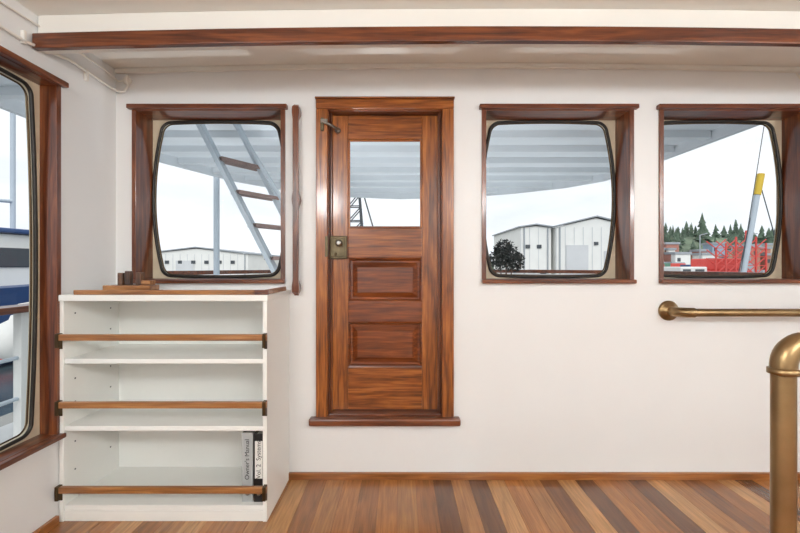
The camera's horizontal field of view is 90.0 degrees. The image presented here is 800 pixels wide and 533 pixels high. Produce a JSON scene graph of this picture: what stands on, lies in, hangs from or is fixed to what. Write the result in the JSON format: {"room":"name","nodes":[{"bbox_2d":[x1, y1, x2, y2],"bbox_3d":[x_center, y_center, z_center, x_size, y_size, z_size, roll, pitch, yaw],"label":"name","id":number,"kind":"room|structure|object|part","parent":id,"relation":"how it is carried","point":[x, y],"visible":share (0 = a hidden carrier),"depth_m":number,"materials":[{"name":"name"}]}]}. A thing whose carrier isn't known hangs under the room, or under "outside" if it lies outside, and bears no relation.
{"room":"boat cabin","nodes":[
{"label":"boat cabin","id":0,"kind":"room"},
{"bbox_2d":[0,0,115,532],"bbox_3d":[-1.470,0.035,-0.100,0.100,2.350,4.200,0,0,0],"label":"wall","id":1,"kind":"structure","parent":0,"point":[88,108],"depth_m":1.75,"materials":[{"name":"paint"}]},
{"bbox_2d":[0,434,55,461],"bbox_3d":[-1.464,0.701,1.163,0.103,0.022,0.966,0,0,0],"label":"board","id":2,"kind":"object","parent":1,"relation":"on","point":[33,441],"visible":0.55,"depth_m":1.53,"materials":[{"name":"brown wood"}]},
{"bbox_2d":[0,55,56,84],"bbox_3d":[-1.464,-0.756,1.163,0.103,0.022,0.966,0,0,0],"label":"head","id":3,"kind":"object","parent":1,"relation":"attached to","point":[5,62],"visible":0.55,"depth_m":1.54},
{"bbox_2d":[0,66,60,451],"bbox_3d":[-1.464,-0.028,1.171,0.103,1.479,0.994,0,0,0],"label":"window","id":4,"kind":"structure","parent":1,"relation":"in","point":[35,431],"depth_m":1.65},
{"bbox_2d":[0,73,31,444],"bbox_3d":[-1.489,-0.028,1.163,0.007,1.404,0.911,0,0,0],"label":"bead","id":5,"kind":"object","parent":4,"relation":"attached to","point":[19,84],"visible":1,"depth_m":1.60,"materials":[{"name":"brown metal"}]},
{"bbox_2d":[0,67,37,450],"bbox_3d":[-1.481,-0.028,1.163,0.015,1.437,0.940,0,0,0],"label":"gasket","id":6,"kind":"object","parent":4,"relation":"attached to","point":[30,92],"visible":1,"depth_m":1.61,"materials":[{"name":"black rubber"}]},
{"bbox_2d":[0,433,65,470],"bbox_3d":[-1.405,0.702,1.163,0.029,0.020,1.014,0,0,0],"label":"sill nosing","id":7,"kind":"structure","parent":1,"relation":"attached to","point":[46,443],"depth_m":1.51,"materials":[{"name":"brown wood"}]},
{"bbox_2d":[0,45,68,87],"bbox_3d":[-1.405,-0.760,1.163,0.029,0.022,1.038,0,0,0],"label":"trim","id":8,"kind":"structure","parent":1,"relation":"attached to","point":[4,52],"depth_m":1.52,"materials":[{"name":"brown wood"}]},
{"bbox_2d":[32,515,58,532],"bbox_3d":[-1.412,1.043,-0.275,0.016,0.034,3.850,0,0,0],"label":"baseboard","id":9,"kind":"structure","parent":1,"relation":"attached to","point":[54,521],"depth_m":1.60,"materials":[{"name":"brown wood"}]},
{"bbox_2d":[196,124,280,272],"bbox_3d":[-0.797,-0.151,3.050,1.461,2.435,0.400,0,0,0],"label":"ladder","id":10,"kind":"object","parent":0,"point":[274,195],"depth_m":2.88,"materials":[{"name":"grey metal"}]},
{"bbox_2d":[325,236,327,256],"bbox_3d":[-0.363,-0.099,1.977,0.016,0.102,0.010,0,0,0],"label":"strike plate","id":11,"kind":"object","parent":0,"point":[326,237],"depth_m":1.97,"materials":[{"name":"metal"}]},
{"bbox_2d":[16,0,799,68],"bbox_3d":[0.790,-1.047,-0.100,4.420,0.186,4.200,0,0,0],"label":"ceiling","id":12,"kind":"structure","parent":0,"point":[672,56],"depth_m":1.85,"materials":[{"name":"paint"}]},
{"bbox_2d":[0,0,799,92],"bbox_3d":[0.760,-0.910,-0.001,4.360,0.152,3.999,0,0,0],"label":"electrical cable","id":13,"kind":"object","parent":12,"relation":"attached to","point":[127,80],"visible":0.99,"depth_m":1.97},
{"bbox_2d":[38,9,799,53],"bbox_3d":[0.790,-0.915,1.582,4.414,0.191,0.036,0,0,0],"label":"beam","id":14,"kind":"structure","parent":12,"relation":"attached to","point":[346,17],"depth_m":1.56,"materials":[{"name":"paint"}]},
{"bbox_2d":[32,26,799,50],"bbox_3d":[0.790,-0.869,1.551,4.414,0.114,0.026,0,0,0],"label":"ceiling beam","id":15,"kind":"structure","parent":14,"relation":"attached to","point":[404,34],"depth_m":1.54,"materials":[{"name":"brown wood"}]},
{"bbox_2d":[47,480,799,532],"bbox_3d":[0.790,1.135,-0.100,4.420,0.150,4.200,0,0,0],"label":"floor","id":16,"kind":"structure","parent":0,"point":[303,506],"depth_m":1.76,"materials":[{"name":"brown wood"}]},
{"bbox_2d":[54,287,289,521],"bbox_3d":[-0.982,0.579,1.815,0.867,0.962,0.363,0,0,0],"label":"bookshelf","id":17,"kind":"object","parent":16,"relation":"on","point":[160,390],"visible":1,"depth_m":1.80,"materials":[{"name":"white laminate"}]},
{"bbox_2d":[103,271,158,289],"bbox_3d":[-1.202,0.069,1.795,0.225,0.098,0.090,0,0,0],"label":"rack","id":18,"kind":"object","parent":17,"relation":"on","point":[125,280],"visible":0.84,"depth_m":1.78,"materials":[{"name":"brown wood"}]},
{"bbox_3d":[-0.979,0.919,1.647,0.861,0.026,0.018,0,0,0],"label":"fiddle rail","id":19,"kind":"part","parent":17,"relation":"part of","materials":[{"name":"brown wood"}]},
{"bbox_3d":[-0.979,0.570,1.647,0.861,0.026,0.018,0,0,0],"label":"fiddle rail","id":20,"kind":"part","parent":17,"relation":"part of","materials":[{"name":"brown wood"}]},
{"bbox_3d":[-0.979,0.292,1.647,0.861,0.026,0.018,0,0,0],"label":"fiddle rail","id":21,"kind":"part","parent":17,"relation":"part of","materials":[{"name":"brown wood"}]},
{"bbox_3d":[-0.984,1.005,1.827,0.827,0.020,0.322,0,0,0],"label":"shelf","id":22,"kind":"part","parent":17,"relation":"part of","materials":[{"name":"white laminate"}]},
{"bbox_3d":[-0.984,0.675,1.827,0.827,0.020,0.322,0,0,0],"label":"shelf","id":23,"kind":"part","parent":17,"relation":"part of","materials":[{"name":"white laminate"}]},
{"bbox_3d":[-0.984,0.395,1.827,0.827,0.020,0.322,0,0,0],"label":"shelf","id":24,"kind":"part","parent":17,"relation":"part of","materials":[{"name":"white laminate"}]},
{"bbox_2d":[242,431,255,501],"bbox_3d":[-0.645,0.849,1.824,0.046,0.292,0.272,0,0,0],"label":"ring binder","id":25,"kind":"object","parent":17,"relation":"on","point":[247,436],"visible":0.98,"depth_m":1.69,"materials":[{"name":"grey plastic"}]},
{"bbox_2d":[254,431,262,501],"bbox_3d":[-0.596,0.851,1.822,0.044,0.288,0.272,0,0,0],"label":"ring binder","id":26,"kind":"object","parent":17,"relation":"on","point":[258,435],"visible":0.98,"depth_m":1.69,"materials":[{"name":"black plastic"}]},
{"bbox_2d":[766,332,799,532],"bbox_3d":[1.245,0.589,0.720,1.220,0.942,0.110,0,0,0],"label":"brass handrail","id":27,"kind":"object","parent":16,"relation":"on","point":[784,359],"visible":1,"depth_m":0.71,"materials":[{"name":"gold metal"}]},
{"bbox_2d":[116,68,799,471],"bbox_3d":[0.790,0.035,2.085,4.620,2.350,0.170,0,0,0],"label":"wall","id":28,"kind":"structure","parent":0,"point":[548,377],"depth_m":2.00,"materials":[{"name":"paint"}]},
{"bbox_2d":[126,104,287,109],"bbox_3d":[-0.955,-0.792,1.985,0.792,0.022,0.029,0,0,0],"label":"trim","id":29,"kind":"structure","parent":28,"relation":"attached to","point":[130,106],"depth_m":1.97,"materials":[{"name":"brown wood"}]},
{"bbox_2d":[136,110,280,119],"bbox_3d":[-0.955,-0.788,2.076,0.720,0.022,0.168,0,0,0],"label":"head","id":30,"kind":"object","parent":28,"relation":"attached to","point":[152,114],"visible":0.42,"depth_m":2.05},
{"bbox_2d":[132,110,284,279],"bbox_3d":[-0.955,-0.357,2.076,0.764,0.884,0.168,0,0,0],"label":"window","id":31,"kind":"structure","parent":28,"relation":"in","point":[157,124],"depth_m":2.04,"materials":[{"name":"brown wood"}]},
{"bbox_2d":[152,120,280,277],"bbox_3d":[-0.955,-0.357,2.126,0.726,0.842,0.015,0,0,0],"label":"gasket","id":32,"kind":"object","parent":31,"relation":"attached to","point":[164,125],"visible":0.86,"depth_m":2.12,"materials":[{"name":"black rubber"}]},
{"bbox_2d":[155,123,280,275],"bbox_3d":[-0.955,-0.357,2.134,0.702,0.820,0.007,0,0,0],"label":"bead","id":33,"kind":"object","parent":31,"relation":"attached to","point":[166,127],"visible":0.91,"depth_m":2.13,"materials":[{"name":"black rubber"}]},
{"bbox_2d":[133,279,284,283],"bbox_3d":[-0.955,0.074,1.984,0.768,0.020,0.029,0,0,0],"label":"sill nosing","id":34,"kind":"structure","parent":28,"relation":"attached to","point":[157,281],"depth_m":1.97,"materials":[{"name":"brown wood"}]},
{"bbox_2d":[148,278,280,278],"bbox_3d":[-0.955,0.073,2.076,0.720,0.022,0.168,0,0,0],"label":"board","id":35,"kind":"object","parent":28,"relation":"attached to","point":[148,278],"visible":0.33,"depth_m":2.08,"materials":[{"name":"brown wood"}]},
{"bbox_2d":[292,104,300,295],"bbox_3d":[-0.510,-0.328,1.973,0.036,0.942,0.051,0,0,0],"label":"handle","id":36,"kind":"object","parent":28,"relation":"attached to","point":[296,111],"visible":1,"depth_m":1.95,"materials":[{"name":"brown wood"}]},
{"bbox_2d":[316,109,329,416],"bbox_3d":[-0.386,-0.020,2.070,0.062,1.559,0.180,0,0,0],"label":"door frame","id":37,"kind":"structure","parent":28,"relation":"attached to","point":[321,136],"depth_m":1.98,"materials":[{"name":"brown wood"}]},
{"bbox_2d":[330,113,332,411],"bbox_3d":[-0.350,-0.020,2.040,0.010,1.515,0.020,0,0,0],"label":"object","id":38,"kind":"object","parent":28,"relation":"attached to","point":[331,115],"visible":1,"depth_m":2.03,"materials":[{"name":"brown wood"}]},
{"bbox_2d":[315,96,454,408],"bbox_3d":[-0.075,-0.053,2.059,0.692,1.573,0.201,0,0,0],"label":"door","id":39,"kind":"structure","parent":28,"relation":"in","point":[370,344],"depth_m":2.05,"materials":[{"name":"brown wood"}]},
{"bbox_3d":[-0.342,-0.705,1.998,0.033,0.033,0.117,0,0,43],"label":"hook arm","id":40,"kind":"part","parent":39,"relation":"part of","materials":[{"name":"metal"}]},
{"bbox_2d":[330,236,346,258],"bbox_3d":[-0.316,-0.096,2.036,0.094,0.117,0.028,0,0,0],"label":"lock","id":41,"kind":"object","parent":39,"relation":"attached to","point":[345,237],"visible":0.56,"depth_m":2.02,"materials":[{"name":"brown metal"}]},
{"bbox_2d":[330,238,344,256],"bbox_3d":[-0.316,-0.096,2.021,0.074,0.093,0.006,0,0,0],"label":"lock plate","id":42,"kind":"object","parent":41,"relation":"attached to","point":[340,250],"depth_m":2.02,"materials":[{"name":"gold metal"}]},
{"bbox_3d":[-0.305,-0.117,2.000,0.034,0.034,0.040,0,0,0],"label":"knob","id":43,"kind":"part","parent":39,"relation":"part of","materials":[{"name":"metal"}]},
{"bbox_3d":[-0.310,-0.021,2.070,0.086,1.508,0.040,0,0,0],"label":"stile","id":44,"kind":"part","parent":39,"relation":"part of","materials":[{"name":"brown wood"}]},
{"bbox_2d":[348,140,349,227],"bbox_3d":[-0.262,-0.425,2.061,0.010,0.456,0.014,0,0,0],"label":"bead","id":45,"kind":"object","parent":39,"relation":"attached to","point":[348,140],"visible":1,"depth_m":2.05,"materials":[{"name":"brown wood"}]},
{"bbox_3d":[-0.077,0.624,2.070,0.380,0.218,0.040,0,0,0],"label":"bottom rail","id":46,"kind":"part","parent":39,"relation":"part of","materials":[{"name":"brown wood"}]},
{"bbox_2d":[348,228,421,257],"bbox_3d":[-0.077,-0.120,2.070,0.380,0.153,0.040,0,0,0],"label":"rail","id":47,"kind":"object","parent":39,"relation":"attached to","point":[362,242],"visible":0.96,"depth_m":2.05,"materials":[{"name":"brown wood"}]},
{"bbox_3d":[-0.077,-0.714,2.070,0.380,0.122,0.040,0,0,0],"label":"top rail","id":48,"kind":"part","parent":39,"relation":"part of","materials":[{"name":"brown wood"}]},
{"bbox_3d":[-0.077,0.233,2.070,0.380,0.102,0.040,0,0,0],"label":"middle rail","id":49,"kind":"part","parent":39,"relation":"part of","materials":[{"name":"brown wood"}]},
{"bbox_2d":[350,226,419,227],"bbox_3d":[-0.077,-0.202,2.061,0.360,0.010,0.014,0,0,0],"label":"bead","id":50,"kind":"object","parent":39,"relation":"attached to","point":[350,226],"visible":1,"depth_m":2.06,"materials":[{"name":"brown wood"}]},
{"bbox_2d":[350,140,419,141],"bbox_3d":[-0.077,-0.648,2.061,0.360,0.010,0.014,0,0,0],"label":"bead","id":51,"kind":"object","parent":39,"relation":"attached to","point":[350,140],"visible":1,"depth_m":2.06,"materials":[{"name":"brown wood"}]},
{"bbox_3d":[-0.077,0.400,2.059,0.380,0.231,0.018,0,0,0],"label":"raised panel","id":52,"kind":"part","parent":39,"relation":"part of","materials":[{"name":"brown wood"}]},
{"bbox_3d":[-0.077,0.069,2.059,0.380,0.226,0.018,0,0,0],"label":"raised panel","id":53,"kind":"part","parent":39,"relation":"part of","materials":[{"name":"brown wood"}]},
{"bbox_2d":[420,140,421,227],"bbox_3d":[0.108,-0.425,2.061,0.010,0.456,0.014,0,0,0],"label":"bead","id":54,"kind":"object","parent":39,"relation":"attached to","point":[420,140],"visible":1,"depth_m":2.05,"materials":[{"name":"brown wood"}]},
{"bbox_3d":[0.158,-0.021,2.070,0.090,1.508,0.040,0,0,0],"label":"stile","id":55,"kind":"part","parent":39,"relation":"part of","materials":[{"name":"brown wood"}]},
{"bbox_2d":[309,416,460,425],"bbox_3d":[-0.075,0.763,1.974,0.744,0.036,0.049,0,0,0],"label":"sill","id":56,"kind":"structure","parent":28,"relation":"attached to","point":[330,420],"depth_m":1.95,"materials":[{"name":"brown wood"}]},
{"bbox_2d":[329,409,440,415],"bbox_3d":[-0.075,0.749,2.079,0.560,0.022,0.162,0,0,0],"label":"threshold","id":57,"kind":"object","parent":28,"relation":"on","point":[335,412],"visible":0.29,"depth_m":2.02,"materials":[{"name":"brown wood"}]},
{"bbox_2d":[438,113,439,411],"bbox_3d":[0.199,-0.020,2.038,0.012,1.515,0.025,0,0,0],"label":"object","id":58,"kind":"object","parent":28,"relation":"attached to","point":[438,113],"visible":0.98,"depth_m":2.02,"materials":[{"name":"brown wood"}]},
{"bbox_2d":[440,109,453,416],"bbox_3d":[0.236,-0.020,2.070,0.062,1.559,0.180,0,0,0],"label":"door frame","id":59,"kind":"structure","parent":28,"relation":"attached to","point":[447,114],"depth_m":1.98,"materials":[{"name":"brown wood"}]},
{"bbox_2d":[114,63,799,73],"bbox_3d":[0.790,-0.971,1.990,4.414,0.078,0.017,0,0,0],"label":"crown molding","id":60,"kind":"structure","parent":28,"relation":"attached to","point":[394,65],"depth_m":1.98,"materials":[{"name":"paint"}]},
{"bbox_2d":[289,472,799,479],"bbox_3d":[1.220,1.043,1.992,3.560,0.034,0.016,0,0,0],"label":"baseboard","id":61,"kind":"structure","parent":28,"relation":"attached to","point":[292,475],"depth_m":1.98,"materials":[{"name":"brown wood"}]},
{"bbox_2d":[486,278,618,278],"bbox_3d":[0.787,0.073,2.076,0.715,0.022,0.168,0,0,0],"label":"board","id":62,"kind":"object","parent":28,"relation":"attached to","point":[486,278],"visible":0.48,"depth_m":2.08,"materials":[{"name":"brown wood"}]},
{"bbox_2d":[486,110,628,119],"bbox_3d":[0.787,-0.788,2.076,0.715,0.022,0.168,0,0,0],"label":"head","id":63,"kind":"object","parent":28,"relation":"attached to","point":[490,114],"visible":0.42,"depth_m":2.05},
{"bbox_2d":[482,110,633,278],"bbox_3d":[0.787,-0.357,2.076,0.759,0.884,0.168,0,0,0],"label":"window","id":64,"kind":"structure","parent":28,"relation":"in","point":[610,124],"depth_m":2.04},
{"bbox_2d":[486,123,612,275],"bbox_3d":[0.787,-0.357,2.134,0.697,0.820,0.007,0,0,0],"label":"bead","id":65,"kind":"object","parent":64,"relation":"attached to","point":[511,123],"visible":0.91,"depth_m":2.13,"materials":[{"name":"brown metal"}]},
{"bbox_2d":[486,120,615,277],"bbox_3d":[0.787,-0.357,2.126,0.721,0.842,0.015,0,0,0],"label":"gasket","id":66,"kind":"object","parent":64,"relation":"attached to","point":[603,125],"visible":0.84,"depth_m":2.12,"materials":[{"name":"black rubber"}]},
{"bbox_2d":[481,279,636,283],"bbox_3d":[0.787,0.074,1.984,0.763,0.020,0.029,0,0,0],"label":"sill nosing","id":67,"kind":"structure","parent":28,"relation":"attached to","point":[484,281],"depth_m":1.97,"materials":[{"name":"brown wood"}]},
{"bbox_2d":[479,104,638,109],"bbox_3d":[0.787,-0.792,1.985,0.787,0.022,0.029,0,0,0],"label":"trim","id":68,"kind":"structure","parent":28,"relation":"attached to","point":[482,106],"depth_m":1.97,"materials":[{"name":"brown wood"}]},
{"bbox_2d":[664,278,788,278],"bbox_3d":[1.673,0.073,2.076,0.715,0.022,0.168,0,0,0],"label":"board","id":69,"kind":"object","parent":28,"relation":"attached to","point":[664,278],"visible":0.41,"depth_m":2.08,"materials":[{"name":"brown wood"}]},
{"bbox_2d":[656,104,799,109],"bbox_3d":[1.672,-0.792,1.985,0.787,0.022,0.029,0,0,0],"label":"trim","id":70,"kind":"structure","parent":28,"relation":"attached to","point":[660,106],"depth_m":1.97,"materials":[{"name":"brown wood"}]},
{"bbox_2d":[658,301,799,320],"bbox_3d":[2.020,0.220,1.940,1.460,0.100,0.118,0,0,0],"label":"brass handrail","id":71,"kind":"object","parent":28,"relation":"attached to","point":[667,310],"visible":1,"depth_m":1.89,"materials":[{"name":"gold metal"}]},
{"bbox_2d":[659,110,799,279],"bbox_3d":[1.673,-0.357,2.076,0.759,0.884,0.168,0,0,0],"label":"window","id":72,"kind":"structure","parent":28,"relation":"in","point":[777,124],"depth_m":2.07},
{"bbox_2d":[664,123,778,275],"bbox_3d":[1.673,-0.357,2.134,0.697,0.820,0.007,0,0,0],"label":"bead","id":73,"kind":"object","parent":72,"relation":"attached to","point":[766,126],"visible":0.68,"depth_m":2.13,"materials":[{"name":"brown metal"}]},
{"bbox_2d":[664,120,782,277],"bbox_3d":[1.673,-0.357,2.126,0.721,0.842,0.015,0,0,0],"label":"gasket","id":74,"kind":"object","parent":72,"relation":"attached to","point":[770,125],"visible":0.68,"depth_m":2.12,"materials":[{"name":"black rubber"}]},
{"bbox_2d":[659,279,799,283],"bbox_3d":[1.673,0.074,1.984,0.763,0.020,0.029,0,0,0],"label":"sill nosing","id":75,"kind":"structure","parent":28,"relation":"attached to","point":[662,281],"depth_m":1.97,"materials":[{"name":"brown wood"}]},
{"bbox_2d":[664,110,799,119],"bbox_3d":[1.673,-0.788,2.076,0.715,0.022,0.168,0,0,0],"label":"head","id":76,"kind":"object","parent":28,"relation":"attached to","point":[668,114],"visible":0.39,"depth_m":2.05},
{"label":"outside","id":77,"kind":"structure","parent":0,"visible":0},
{"bbox_2d":[0,362,12,416],"bbox_3d":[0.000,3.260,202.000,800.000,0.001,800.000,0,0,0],"label":"water","id":78,"kind":"structure","parent":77,"point":[6,370],"depth_m":10.87,"materials":[{"name":"blue liquid"}]},
{"bbox_2d":[0,422,12,445],"bbox_3d":[0.010,1.120,4.265,5.420,0.080,4.170,0,0,0],"label":"ship deck","id":79,"kind":"object","parent":78,"relation":"on","point":[6,431],"visible":0.02,"depth_m":2.60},
{"bbox_2d":[0,303,28,438],"bbox_3d":[-1.970,0.700,0.950,0.900,0.920,6.300,0,0,0],"label":"railing","id":80,"kind":"object","parent":79,"relation":"attached to","point":[20,312],"visible":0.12,"depth_m":2.45,"materials":[{"name":"white metal"}]},
{"bbox_2d":[0,302,28,358],"bbox_3d":[-2.611,0.426,2.712,0.293,0.408,0.269,0,0,40],"label":"boat fender","id":81,"kind":"object","parent":80,"relation":"hanging from","point":[6,328],"visible":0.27,"depth_m":2.62,"materials":[{"name":"white plastic"}]},
{"bbox_3d":[-2.350,0.260,0.950,0.140,0.040,6.300,0,0,0],"label":"cap rail","id":82,"kind":"part","parent":80,"relation":"part of","materials":[{"name":"brown wood"}]},
{"bbox_3d":[-2.345,0.680,2.475,0.050,0.800,0.050,0,0,0],"label":"rail post","id":83,"kind":"part","parent":80,"relation":"part of","materials":[{"name":"white metal"}]},
{"bbox_2d":[213,177,219,274],"bbox_3d":[-2.270,-0.040,4.950,0.070,2.240,0.070,0,0,0],"label":"stanchion","id":84,"kind":"object","parent":79,"relation":"on","point":[216,181],"visible":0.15,"depth_m":4.92,"materials":[{"name":"paint"}]},
{"bbox_2d":[0,75,758,198],"bbox_3d":[0.010,-1.155,4.275,5.460,0.170,4.190,0,0,0],"label":"overhang","id":85,"kind":"object","parent":79,"relation":"attached to","point":[521,158],"visible":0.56,"depth_m":4.11,"materials":[{"name":"paint"}]},
{"bbox_2d":[167,270,764,274],"bbox_3d":[0.803,0.608,4.960,6.340,1.115,3.625,0,0,21],"label":"bulwark","id":86,"kind":"object","parent":79,"relation":"attached to","point":[195,272],"visible":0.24,"depth_m":5.34,"materials":[{"name":"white metal"}]},
{"bbox_2d":[0,412,12,426],"bbox_3d":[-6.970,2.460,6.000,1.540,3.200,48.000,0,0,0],"label":"floating dock","id":87,"kind":"object","parent":78,"relation":"on","point":[6,419],"visible":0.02,"depth_m":7.35,"materials":[{"name":"concrete"}]},
{"bbox_2d":[0,112,28,364],"bbox_3d":[-15.000,-1.670,15.500,5.494,10.540,13.600,0,0,10],"label":"moored boat","id":88,"kind":"object","parent":78,"relation":"on","point":[14,243],"visible":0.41,"depth_m":14.09,"materials":[{"name":"blue paint"}]},
{"bbox_2d":[664,230,766,271],"bbox_3d":[13.012,1.010,17.488,3.305,4.900,3.025,0,0,0],"label":"gantry","id":89,"kind":"object","parent":78,"relation":"in","point":[725,264],"visible":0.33,"depth_m":16.20,"materials":[{"name":"metal"}]},
{"bbox_3d":[13.640,0.560,16.245,2.050,4.000,0.540,0,0,0],"label":"red frame","id":90,"kind":"part","parent":89,"relation":"part of","materials":[{"name":"paint"}]},
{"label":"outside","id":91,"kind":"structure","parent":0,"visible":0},
{"bbox_2d":[738,127,774,271],"bbox_3d":[6.344,-1.076,7.000,0.978,2.978,0.110,0,0,0],"label":"boom","id":92,"kind":"object","parent":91,"point":[759,179],"visible":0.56,"depth_m":6.97,"materials":[{"name":"paint"}]},
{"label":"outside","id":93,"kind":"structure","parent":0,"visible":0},
{"bbox_2d":[491,232,758,266],"bbox_3d":[50.000,-4.489,114.500,300.000,13.498,35.000,0,0,0],"label":"hillside","id":94,"kind":"structure","parent":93,"point":[689,240],"depth_m":112.11,"materials":[{"name":"green plant"}]},
{"bbox_2d":[492,213,774,268],"bbox_3d":[15.774,-7.129,112.548,208.148,17.472,28.768,0,0,0],"label":"conifer trees","id":95,"kind":"object","parent":94,"relation":"on","point":[674,236],"visible":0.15,"depth_m":112.01,"materials":[{"name":"green plant"}]},
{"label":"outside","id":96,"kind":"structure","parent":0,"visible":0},
{"bbox_2d":[350,198,372,225],"bbox_3d":[-1.371,-0.940,18.000,1.909,6.405,0.980,0,0,0],"label":"lattice mast","id":97,"kind":"object","parent":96,"point":[359,199],"visible":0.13,"depth_m":17.97,"materials":[{"name":"grey metal"}]},
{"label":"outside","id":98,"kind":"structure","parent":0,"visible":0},
{"bbox_3d":[0.000,3.210,167.000,400.000,1.700,270.000,0,0,0],"label":"quay","id":99,"kind":"object","parent":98,"visible":0},
{"bbox_2d":[161,247,279,274],"bbox_3d":[-25.500,-0.065,58.875,13.500,4.830,18.250,0,0,0],"label":"warehouse","id":100,"kind":"structure","parent":99,"relation":"on","point":[189,258],"depth_m":50.00,"materials":[{"name":"white metal"}]},
{"bbox_3d":[-26.900,0.805,49.960,2.200,3.090,0.080,0,0,0],"label":"roller door","id":101,"kind":"part","parent":100,"relation":"part of","materials":[{"name":"white metal"}]},
{"bbox_2d":[489,239,524,273],"bbox_3d":[1.488,0.341,5.597,0.466,1.478,0.461,0,0,-42],"label":"shrub","id":102,"kind":"object","parent":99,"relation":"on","point":[508,259],"visible":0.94,"depth_m":5.54,"materials":[{"name":"green plant"}]},
{"bbox_2d":[492,223,553,273],"bbox_3d":[13.750,-0.990,46.125,3.600,6.680,11.750,0,0,0],"label":"warehouse","id":103,"kind":"structure","parent":99,"relation":"on","point":[533,241],"depth_m":40.50,"materials":[{"name":"white metal"}]},
{"bbox_2d":[551,215,610,273],"bbox_3d":[19.600,-1.365,43.875,8.500,7.430,8.250,0,0,0],"label":"warehouse","id":104,"kind":"structure","parent":99,"relation":"on","point":[582,244],"depth_m":40.00,"materials":[{"name":"white metal"}]},
{"bbox_2d":[664,233,764,271],"bbox_3d":[35.992,-0.674,45.484,19.279,6.048,6.931,0,0,0],"label":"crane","id":105,"kind":"object","parent":99,"relation":"on","point":[665,264],"visible":0.08,"depth_m":44.01,"materials":[{"name":"paint"}]},
{"bbox_2d":[664,242,772,269],"bbox_3d":[71.264,-1.740,92.516,42.387,8.179,13.266,0,0,0],"label":"hillside houses","id":106,"kind":"structure","parent":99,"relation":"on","point":[672,254],"depth_m":88.41,"materials":[{"name":"brick"}]}
]}

